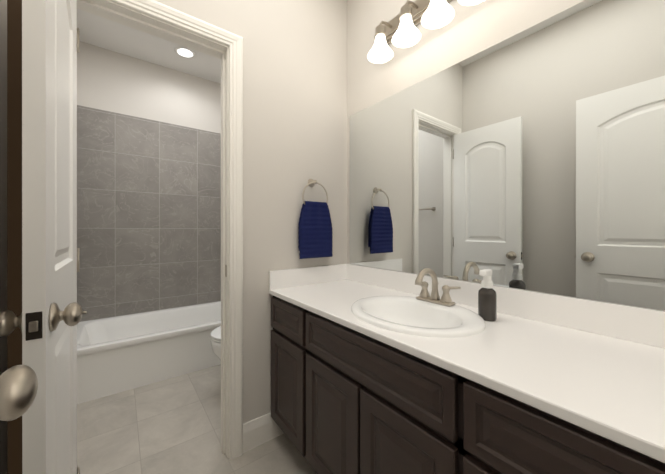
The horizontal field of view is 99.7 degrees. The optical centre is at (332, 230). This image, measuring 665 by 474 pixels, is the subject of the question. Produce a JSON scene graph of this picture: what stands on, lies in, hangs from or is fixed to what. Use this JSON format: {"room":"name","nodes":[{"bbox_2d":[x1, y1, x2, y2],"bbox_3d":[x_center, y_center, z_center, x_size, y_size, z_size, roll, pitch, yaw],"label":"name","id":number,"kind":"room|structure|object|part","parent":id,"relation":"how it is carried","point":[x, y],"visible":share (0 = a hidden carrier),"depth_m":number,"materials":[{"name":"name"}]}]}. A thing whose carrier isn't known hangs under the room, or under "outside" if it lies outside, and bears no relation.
{"room":"bathroom","nodes":[
{"label":"bathroom","id":0,"kind":"room"},
{"bbox_2d":[0,0,6,473],"bbox_3d":[-1.165,-0.235,0.943,0.120,2.740,3.720,0,0,-37],"label":"door","id":1,"kind":"structure","parent":0,"point":[3,206],"depth_m":0.91,"materials":[{"name":"paint"}]},
{"bbox_2d":[7,0,21,473],"bbox_3d":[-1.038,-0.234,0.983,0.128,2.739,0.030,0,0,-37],"label":"door","id":2,"kind":"structure","parent":0,"point":[14,200],"depth_m":0.94,"materials":[{"name":"wood"}]},
{"bbox_2d":[0,365,37,420],"bbox_3d":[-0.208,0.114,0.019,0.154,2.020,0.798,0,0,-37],"label":"door knob","id":3,"kind":"object","parent":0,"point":[18,387],"depth_m":0.30,"materials":[{"name":"metal"}]},
{"bbox_2d":[77,41,220,321],"bbox_3d":[-1.607,-0.236,2.867,1.500,2.740,0.120,0,0,-37],"label":"wall","id":4,"kind":"structure","parent":0,"point":[112,81],"depth_m":2.66,"materials":[{"name":"paint"}]},
{"bbox_2d":[77,105,220,321],"bbox_3d":[-1.568,-0.140,2.816,1.500,1.832,0.008,0,0,-37],"label":"wall tile","id":5,"kind":"structure","parent":4,"relation":"attached to","point":[148,215],"depth_m":2.65,"materials":[{"name":"grey tile"}]},
{"bbox_2d":[77,9,220,83],"bbox_3d":[-0.520,-1.655,1.431,1.740,0.100,3.720,0,0,-37],"label":"ceiling","id":6,"kind":"structure","parent":0,"point":[98,31],"depth_m":2.45,"materials":[{"name":"paint"}]},
{"bbox_2d":[174,46,195,58],"bbox_3d":[-1.331,-1.601,2.535,0.170,0.008,0.170,0,0,-37],"label":"recessed light","id":7,"kind":"object","parent":6,"relation":"in","point":[184,52],"visible":1,"depth_m":2.53,"materials":[{"name":"paint"}]},
{"bbox_2d":[77,364,316,473],"bbox_3d":[-0.520,1.165,1.433,1.740,0.060,3.720,0,0,-37],"label":"floor","id":8,"kind":"structure","parent":0,"point":[171,426],"depth_m":1.53,"materials":[{"name":"tile"}]},
{"bbox_2d":[77,301,220,403],"bbox_3d":[-1.344,0.956,2.521,1.498,0.357,0.749,0,0,-37],"label":"bathtub","id":9,"kind":"object","parent":8,"relation":"on","point":[119,354],"visible":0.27,"depth_m":2.15,"materials":[{"name":"ceramic"}]},
{"bbox_2d":[210,326,220,359],"bbox_3d":[-0.540,0.752,2.107,0.702,0.765,0.420,0,0,-37],"label":"toilet","id":10,"kind":"object","parent":8,"relation":"on","point":[215,334],"visible":0.12,"depth_m":1.87,"materials":[{"name":"ceramic"}]},
{"bbox_2d":[269,292,664,473],"bbox_3d":[0.389,0.741,1.017,0.550,0.788,1.696,0,0,-37],"label":"bathroom vanity","id":11,"kind":"object","parent":8,"relation":"on","point":[378,371],"depth_m":0.81,"materials":[{"name":"wood"}]},
{"bbox_2d":[269,280,664,455],"bbox_3d":[0.387,0.335,1.015,0.556,0.024,1.696,0,0,-37],"label":"countertop","id":12,"kind":"structure","parent":11,"relation":"on","point":[614,385],"depth_m":0.67,"materials":[{"name":"white stone"}]},
{"bbox_2d":[325,288,508,351],"bbox_3d":[0.306,0.384,1.080,0.430,0.154,0.510,0,0,-37],"label":"sink","id":13,"kind":"object","parent":12,"relation":"in","point":[440,326],"depth_m":1.07,"materials":[{"name":"white ceramic"}]},
{"bbox_2d":[413,268,460,303],"bbox_3d":[0.395,0.232,1.162,0.156,0.150,0.209,0,0,-37],"label":"faucet","id":14,"kind":"object","parent":12,"relation":"on","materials":[{"name":"silver metal"}]},
{"bbox_2d":[478,288,496,320],"bbox_3d":[0.560,0.264,1.015,0.059,0.116,0.059,0,0,-37],"label":"soap bottle","id":15,"kind":"object","parent":12,"relation":"on","point":[487,297],"depth_m":0.99,"materials":[{"name":"black plastic"}]},
{"bbox_2d":[155,0,346,423],"bbox_3d":[-0.536,-0.235,1.454,1.500,2.740,0.115,0,0,-37],"label":"wall","id":16,"kind":"structure","parent":0,"point":[294,96],"depth_m":1.57,"materials":[{"name":"paint"}]},
{"bbox_2d":[0,0,86,473],"bbox_3d":[-0.805,0.113,0.826,0.154,2.020,0.572,0,0,-37],"label":"room door","id":17,"kind":"structure","parent":16,"relation":"in","point":[47,320],"depth_m":0.65,"materials":[{"name":"paint"}]},
{"bbox_3d":[-0.675,0.205,0.654,0.154,0.067,0.067,0,0,-37],"label":"knob","id":18,"kind":"part","parent":17,"relation":"part of","materials":[{"name":"silver metal"}]},
{"bbox_2d":[77,0,242,459],"bbox_3d":[-0.791,0.080,1.261,0.732,2.111,0.166,0,0,-37],"label":"door frame","id":19,"kind":"structure","parent":16,"relation":"attached to","point":[233,42],"depth_m":1.39,"materials":[{"name":"paint"}]},
{"bbox_3d":[-0.791,0.105,1.261,0.630,2.060,0.119,0,0,-37],"label":"tub room door jamb","id":20,"kind":"part","parent":19,"relation":"part of","materials":[{"name":"white wood"}]},
{"bbox_2d":[243,412,275,436],"bbox_3d":[-0.271,1.065,1.739,0.674,0.140,0.015,0,0,-37],"label":"baseboard","id":21,"kind":"structure","parent":16,"relation":"attached to","point":[266,420],"depth_m":1.48,"materials":[{"name":"paint"}]},
{"bbox_2d":[269,264,344,287],"bbox_3d":[-0.128,0.272,1.678,0.536,0.101,0.018,0,0,-37],"label":"backsplash","id":22,"kind":"structure","parent":16,"relation":"attached to","point":[286,278],"depth_m":1.64,"materials":[{"name":"white stone"}]},
{"bbox_2d":[298,179,332,258],"bbox_3d":[-0.108,-0.074,1.662,0.225,0.471,0.071,0,0,-37],"label":"towel ring","id":23,"kind":"object","parent":16,"relation":"attached to","point":[315,233],"visible":1,"depth_m":1.63,"materials":[{"name":"blue fabric"}]},
{"bbox_2d":[347,0,664,310],"bbox_3d":[0.126,-0.235,1.921,0.120,2.740,3.720,0,0,-37],"label":"wall","id":24,"kind":"structure","parent":0,"point":[465,32],"depth_m":1.41,"materials":[{"name":"paint"}]},
{"bbox_2d":[367,0,484,63],"bbox_3d":[0.419,-1.032,1.280,0.184,0.249,0.665,0,0,-37],"label":"sconce","id":25,"kind":"object","parent":24,"relation":"attached to","point":[400,30],"visible":1,"depth_m":1.36,"materials":[{"name":"white glass"}]},
{"bbox_2d":[345,264,664,347],"bbox_3d":[0.601,0.272,1.177,0.020,0.101,1.696,0,0,-37],"label":"backsplash","id":26,"kind":"structure","parent":24,"relation":"attached to","point":[626,322],"depth_m":0.96,"materials":[{"name":"white stone"}]},
{"bbox_2d":[350,0,664,309],"bbox_3d":[0.613,-0.260,1.172,0.006,0.960,1.654,0,0,-37],"label":"vanity mirror","id":27,"kind":"object","parent":24,"relation":"attached to","point":[532,158],"visible":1,"depth_m":1.01,"materials":[{"name":"clear glass"}]}
]}

